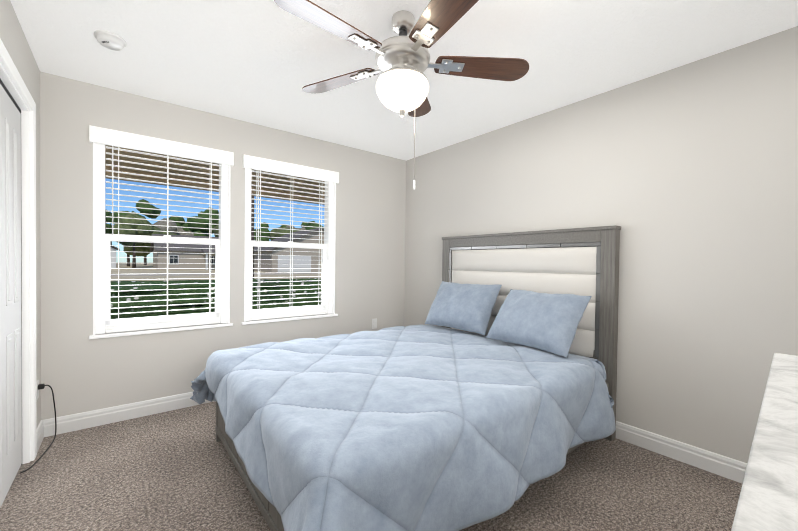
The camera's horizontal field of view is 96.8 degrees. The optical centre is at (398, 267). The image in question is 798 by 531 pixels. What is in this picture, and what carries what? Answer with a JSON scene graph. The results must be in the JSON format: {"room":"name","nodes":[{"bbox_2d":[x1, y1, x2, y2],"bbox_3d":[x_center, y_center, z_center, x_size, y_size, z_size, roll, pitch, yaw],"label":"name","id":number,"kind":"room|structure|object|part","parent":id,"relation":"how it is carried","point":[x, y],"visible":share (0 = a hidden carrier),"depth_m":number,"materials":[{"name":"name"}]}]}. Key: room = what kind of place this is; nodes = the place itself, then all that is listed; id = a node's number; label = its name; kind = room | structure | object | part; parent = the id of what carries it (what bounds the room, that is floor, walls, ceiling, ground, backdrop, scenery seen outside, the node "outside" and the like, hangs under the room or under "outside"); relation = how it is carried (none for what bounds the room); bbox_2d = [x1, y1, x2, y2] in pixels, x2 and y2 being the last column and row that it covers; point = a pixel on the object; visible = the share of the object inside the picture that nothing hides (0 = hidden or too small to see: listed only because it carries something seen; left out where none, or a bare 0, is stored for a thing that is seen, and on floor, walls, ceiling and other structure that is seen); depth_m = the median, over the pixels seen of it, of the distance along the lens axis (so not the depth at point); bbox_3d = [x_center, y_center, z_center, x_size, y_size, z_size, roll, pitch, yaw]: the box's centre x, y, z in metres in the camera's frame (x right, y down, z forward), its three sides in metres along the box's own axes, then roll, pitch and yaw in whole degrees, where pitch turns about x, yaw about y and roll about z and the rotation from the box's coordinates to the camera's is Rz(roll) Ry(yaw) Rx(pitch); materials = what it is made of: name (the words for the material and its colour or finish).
{"room":"bedroom","nodes":[
{"label":"bedroom","id":0,"kind":"room"},
{"bbox_2d":[0,0,40,428],"bbox_3d":[-1.241,-0.045,0.793,0.140,2.440,3.890,0,1,-38],"label":"wall","id":1,"kind":"structure","parent":0,"point":[14,41],"depth_m":2.11,"materials":[{"name":"paint"}]},
{"bbox_2d":[0,84,2,507],"bbox_3d":[-1.773,0.138,1.533,0.072,2.016,0.429,0,1,-38],"label":"closet door leaf","id":2,"kind":"structure","parent":1,"relation":"in","point":[1,489],"depth_m":1.68,"materials":[{"name":"white paint"}]},
{"bbox_2d":[1,85,21,501],"bbox_3d":[-2.052,0.130,1.863,0.042,2.016,0.429,0,1,-38],"label":"closet door leaf","id":3,"kind":"structure","parent":1,"relation":"in","point":[11,289],"depth_m":1.82,"materials":[{"name":"white paint"}]},
{"bbox_2d":[0,39,36,464],"bbox_3d":[-1.667,0.096,1.346,0.158,2.132,1.904,0,1,-38],"label":"door frame","id":4,"kind":"structure","parent":1,"relation":"attached to","point":[12,83],"depth_m":2.06,"materials":[{"name":"white paint"}]},
{"bbox_2d":[20,380,56,473],"bbox_3d":[-2.201,0.934,2.169,0.106,0.417,0.438,0,1,-38],"label":"power cord","id":5,"kind":"object","parent":1,"relation":"attached to","point":[39,386],"visible":1,"depth_m":2.27,"materials":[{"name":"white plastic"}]},
{"bbox_2d":[36,419,47,452],"bbox_3d":[-2.302,1.083,2.260,0.016,0.115,0.275,0,1,-38],"label":"baseboard","id":6,"kind":"structure","parent":1,"relation":"attached to","point":[42,429],"depth_m":2.33,"materials":[{"name":"white paint"}]},
{"bbox_2d":[105,145,324,204],"bbox_3d":[-1.951,-0.105,5.030,10.100,3.020,3.360,0,1,-38],"label":"roof","id":7,"kind":"structure","parent":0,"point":[107,173],"depth_m":5.45,"materials":[{"name":"beige"}]},
{"bbox_2d":[40,71,405,419],"bbox_3d":[-1.203,-0.082,3.390,3.420,2.440,0.140,0,1,-38],"label":"wall","id":8,"kind":"structure","parent":0,"point":[81,371],"depth_m":2.80,"materials":[{"name":"paint"}]},
{"bbox_2d":[48,392,213,435],"bbox_3d":[-1.177,1.082,3.340,3.120,0.115,0.016,0,1,-38],"label":"baseboard","id":9,"kind":"structure","parent":8,"relation":"attached to","point":[78,421],"depth_m":2.62,"materials":[{"name":"white paint"}]},
{"bbox_2d":[89,142,232,338],"bbox_3d":[-1.862,-0.244,2.849,0.949,1.497,0.166,0,1,-38],"label":"window","id":10,"kind":"structure","parent":8,"relation":"in","point":[101,264],"depth_m":2.74,"materials":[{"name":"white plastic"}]},
{"bbox_2d":[89,125,233,332],"bbox_3d":[-1.843,-0.260,2.825,0.941,1.480,0.118,0,1,-38],"label":"window blind","id":11,"kind":"object","parent":10,"relation":"attached to","point":[100,135],"visible":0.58,"depth_m":2.79,"materials":[{"name":"white plastic"}]},
{"bbox_2d":[242,168,337,324],"bbox_3d":[-1.058,-0.243,3.485,0.949,1.497,0.166,0,1,-38],"label":"window","id":12,"kind":"structure","parent":8,"relation":"in","point":[328,249],"depth_m":3.57,"materials":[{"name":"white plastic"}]},
{"bbox_2d":[243,154,338,319],"bbox_3d":[-1.039,-0.259,3.461,0.941,1.480,0.118,0,1,-38],"label":"window blind","id":13,"kind":"object","parent":12,"relation":"attached to","point":[263,164],"visible":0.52,"depth_m":3.43,"materials":[{"name":"white plastic"}]},
{"bbox_2d":[372,318,376,328],"bbox_3d":[-0.280,0.637,4.043,0.070,0.115,0.008,0,1,-38],"label":"electrical outlet","id":14,"kind":"object","parent":8,"relation":"attached to","point":[374,323],"visible":1,"depth_m":4.04,"materials":[{"name":"white plastic"}]},
{"bbox_2d":[0,401,741,530],"bbox_3d":[-0.229,1.206,1.623,4.080,0.060,4.170,0,1,-38],"label":"floor","id":15,"kind":"structure","parent":0,"point":[174,470],"depth_m":1.87,"materials":[{"name":"carpet"}]},
{"bbox_2d":[190,225,620,530],"bbox_3d":[0.076,0.433,2.349,2.391,1.472,2.116,0,1,-38],"label":"bed","id":16,"kind":"object","parent":15,"relation":"on","point":[493,395],"visible":1,"depth_m":1.76,"materials":[{"name":"blue fabric"}]},
{"bbox_2d":[190,325,615,530],"bbox_3d":[-0.053,0.792,2.255,2.073,0.492,2.116,0,1,-38],"label":"comforter","id":17,"kind":"object","parent":16,"relation":"on","point":[411,427],"depth_m":1.54,"materials":[{"name":"blue fabric"}]},
{"bbox_3d":[0.132,0.744,2.409,2.060,0.260,1.520,0,1,-38],"label":"mattress","id":18,"kind":"part","parent":16,"relation":"part of","materials":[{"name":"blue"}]},
{"bbox_2d":[731,353,797,530],"bbox_3d":[0.619,0.697,0.312,0.924,1.015,0.484,0,1,-42],"label":"dresser","id":19,"kind":"object","parent":15,"relation":"on","point":[768,499],"visible":1,"depth_m":0.34,"materials":[{"name":"white stone"}]},
{"bbox_2d":[10,0,797,160],"bbox_3d":[-0.198,-1.294,1.587,4.080,0.060,4.170,0,1,-38],"label":"ceiling","id":20,"kind":"structure","parent":0,"point":[262,62],"depth_m":2.09,"materials":[{"name":"white paint"}]},
{"bbox_2d":[94,30,126,50],"bbox_3d":[-1.620,-1.267,1.987,0.144,0.040,0.144,0,1,-38],"label":"smoke detector","id":21,"kind":"object","parent":20,"relation":"attached to","point":[110,40],"visible":1,"depth_m":1.96,"materials":[{"name":"white plastic"}]},
{"bbox_2d":[274,0,528,189],"bbox_3d":[-0.010,-0.830,1.762,1.239,0.868,1.269,0,1,-38],"label":"ceiling fan","id":22,"kind":"object","parent":20,"relation":"hanging from","point":[402,60],"visible":1,"depth_m":1.71,"materials":[{"name":"silver metal"}]},
{"bbox_3d":[-0.273,-1.038,1.533,0.545,0.019,0.156,0,13,-42],"label":"blade","id":23,"kind":"part","parent":22,"relation":"part of","materials":[{"name":"brown wood"}]},
{"bbox_3d":[-0.322,-1.045,1.991,0.545,0.019,0.156,1,13,30],"label":"blade","id":24,"kind":"part","parent":22,"relation":"part of","materials":[{"name":"brown wood"}]},
{"bbox_3d":[0.100,-1.042,2.180,0.156,0.019,0.545,-11,-2,12],"label":"blade","id":25,"kind":"part","parent":22,"relation":"part of","materials":[{"name":"brown wood"}]},
{"bbox_3d":[0.179,-1.031,1.438,0.156,0.019,0.545,13,-4,-24],"label":"blade","id":26,"kind":"part","parent":22,"relation":"part of","materials":[{"name":"brown wood"}]},
{"bbox_3d":[0.409,-1.034,1.838,0.545,0.019,0.156,1,-11,-6],"label":"blade","id":27,"kind":"part","parent":22,"relation":"part of","materials":[{"name":"brown wood"}]},
{"bbox_2d":[404,26,797,462],"bbox_3d":[1.376,-0.042,2.771,0.140,2.440,4.030,0,1,-38],"label":"wall","id":28,"kind":"structure","parent":0,"point":[685,177],"depth_m":2.21,"materials":[{"name":"paint"}]},
{"bbox_2d":[616,421,746,482],"bbox_3d":[1.257,1.119,2.795,0.016,0.115,3.890,0,1,-38],"label":"baseboard","id":29,"kind":"structure","parent":28,"relation":"attached to","point":[720,465],"depth_m":2.17,"materials":[{"name":"white paint"}]},
{"label":"outside","id":30,"kind":"structure","parent":0,"visible":0},
{"bbox_2d":[110,262,320,280],"bbox_3d":[-33.890,0.097,74.495,280.000,0.215,280.000,0,1,-38],"label":"ground","id":31,"kind":"structure","parent":30,"point":[161,275],"depth_m":37.53,"materials":[{"name":"beige"}]},
{"bbox_2d":[105,210,114,244],"bbox_3d":[-77.040,-8.150,93.694,7.974,14.692,7.463,0,1,-38],"label":"tree","id":32,"kind":"object","parent":31,"relation":"on","point":[108,231],"depth_m":93.07,"materials":[{"name":"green plant"}]},
{"bbox_2d":[110,246,119,267],"bbox_3d":[-49.359,-2.785,54.557,9.900,5.780,10.900,0,1,-38],"label":"house","id":33,"kind":"structure","parent":31,"relation":"on","point":[113,258],"depth_m":53.25,"materials":[{"name":"grey"}]},
{"bbox_2d":[109,211,145,266],"bbox_3d":[-57.373,-6.186,75.559,6.896,11.774,8.332,0,1,-38],"label":"tree","id":34,"kind":"object","parent":31,"relation":"on","point":[115,214],"depth_m":72.22,"materials":[{"name":"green plant"}]},
{"bbox_2d":[113,212,153,267],"bbox_3d":[-47.630,-5.001,63.599,6.122,9.990,5.228,0,1,-38],"label":"tree","id":35,"kind":"object","parent":31,"relation":"on","point":[131,226],"depth_m":62.69,"materials":[{"name":"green plant"}]},
{"bbox_2d":[136,199,160,264],"bbox_3d":[-68.371,-9.712,95.591,7.195,17.972,7.861,0,1,-38],"label":"tree","id":36,"kind":"object","parent":31,"relation":"on","point":[146,211],"depth_m":94.58,"materials":[{"name":"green plant"}]},
{"bbox_2d":[123,226,176,255],"bbox_3d":[-52.375,-4.812,75.195,9.942,9.159,10.582,0,1,-38],"label":"tree","id":37,"kind":"object","parent":31,"relation":"on","point":[142,251],"depth_m":73.09,"materials":[{"name":"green plant"}]},
{"bbox_2d":[152,218,193,235],"bbox_3d":[-53.320,-5.933,84.026,10.583,11.120,9.444,0,1,-38],"label":"tree","id":38,"kind":"object","parent":31,"relation":"on","point":[176,230],"depth_m":80.82,"materials":[{"name":"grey plant"}]},
{"bbox_2d":[166,217,184,227],"bbox_3d":[-60.313,-7.386,95.892,5.516,13.510,6.082,0,1,-38],"label":"tree","id":39,"kind":"object","parent":31,"relation":"on","point":[179,224],"depth_m":93.90,"materials":[{"name":"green plant"}]},
{"bbox_2d":[182,216,210,236],"bbox_3d":[-49.337,-6.508,86.541,6.054,12.295,5.686,0,1,-38],"label":"tree","id":40,"kind":"object","parent":31,"relation":"on","point":[195,230],"depth_m":85.04,"materials":[{"name":"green plant"}]},
{"bbox_2d":[150,234,255,269],"bbox_3d":[-32.844,-2.628,61.075,15.900,5.680,13.150,0,1,-38],"label":"house","id":41,"kind":"structure","parent":31,"relation":"on","point":[183,253],"depth_m":55.77,"materials":[{"name":"beige"}]},
{"bbox_2d":[198,207,218,233],"bbox_3d":[-54.014,-9.043,102.040,7.188,16.797,8.742,0,1,-38],"label":"tree","id":42,"kind":"object","parent":31,"relation":"on","point":[212,217],"depth_m":99.62,"materials":[{"name":"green plant"}]},
{"bbox_2d":[110,278,321,318],"bbox_3d":[-2.408,0.937,12.061,24.119,1.180,1.660,0,1,-38],"label":"hedge","id":43,"kind":"object","parent":31,"relation":"on","point":[313,284],"depth_m":8.95,"materials":[{"name":"green plant"}]},
{"bbox_2d":[213,222,218,236],"bbox_3d":[-40.510,-5.984,85.031,7.176,11.506,8.786,0,1,-38],"label":"tree","id":44,"kind":"object","parent":31,"relation":"on","point":[216,231],"depth_m":82.75,"materials":[{"name":"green plant"}]},
{"bbox_2d":[251,196,253,278],"bbox_3d":[-9.720,-2.708,23.416,0.320,7.500,0.320,0,1,-38],"label":"pole","id":45,"kind":"object","parent":31,"relation":"on","point":[252,220],"visible":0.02,"depth_m":23.31,"materials":[{"name":"brown"}]},
{"bbox_2d":[254,222,268,233],"bbox_3d":[-43.530,-7.544,111.109,6.013,13.793,6.938,0,1,-38],"label":"tree","id":46,"kind":"object","parent":31,"relation":"on","point":[264,225],"depth_m":110.69,"materials":[{"name":"green plant"}]},
{"bbox_2d":[254,228,269,240],"bbox_3d":[-36.119,-5.397,90.810,8.043,10.270,9.743,0,1,-38],"label":"tree","id":47,"kind":"object","parent":31,"relation":"on","point":[267,237],"depth_m":91.20,"materials":[{"name":"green plant"}]},
{"bbox_2d":[270,227,298,239],"bbox_3d":[-29.570,-5.456,91.020,8.528,10.543,11.052,0,1,-38],"label":"tree","id":48,"kind":"object","parent":31,"relation":"on","point":[277,232],"depth_m":88.85,"materials":[{"name":"green plant"}]},
{"bbox_2d":[254,228,323,271],"bbox_3d":[-14.989,-2.740,56.218,14.900,6.480,11.900,0,1,-38],"label":"house","id":49,"kind":"structure","parent":31,"relation":"on","point":[310,258],"depth_m":50.34,"materials":[{"name":"beige"}]},
{"bbox_2d":[286,225,305,229],"bbox_3d":[-28.760,-6.035,97.889,8.282,11.520,6.732,0,1,-38],"label":"tree","id":50,"kind":"object","parent":31,"relation":"on","point":[302,228],"depth_m":96.40,"materials":[{"name":"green plant"}]},
{"bbox_2d":[301,221,314,226],"bbox_3d":[-33.832,-9.189,130.348,6.769,16.759,4.865,0,1,-38],"label":"tree","id":51,"kind":"object","parent":31,"relation":"on","point":[305,224],"depth_m":128.06,"materials":[{"name":"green plant"}]},
{"bbox_2d":[305,223,323,229],"bbox_3d":[-23.822,-6.357,98.875,6.728,12.256,6.367,0,1,-38],"label":"tree","id":52,"kind":"object","parent":31,"relation":"on","point":[314,226],"depth_m":96.81,"materials":[{"name":"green plant"}]}
]}

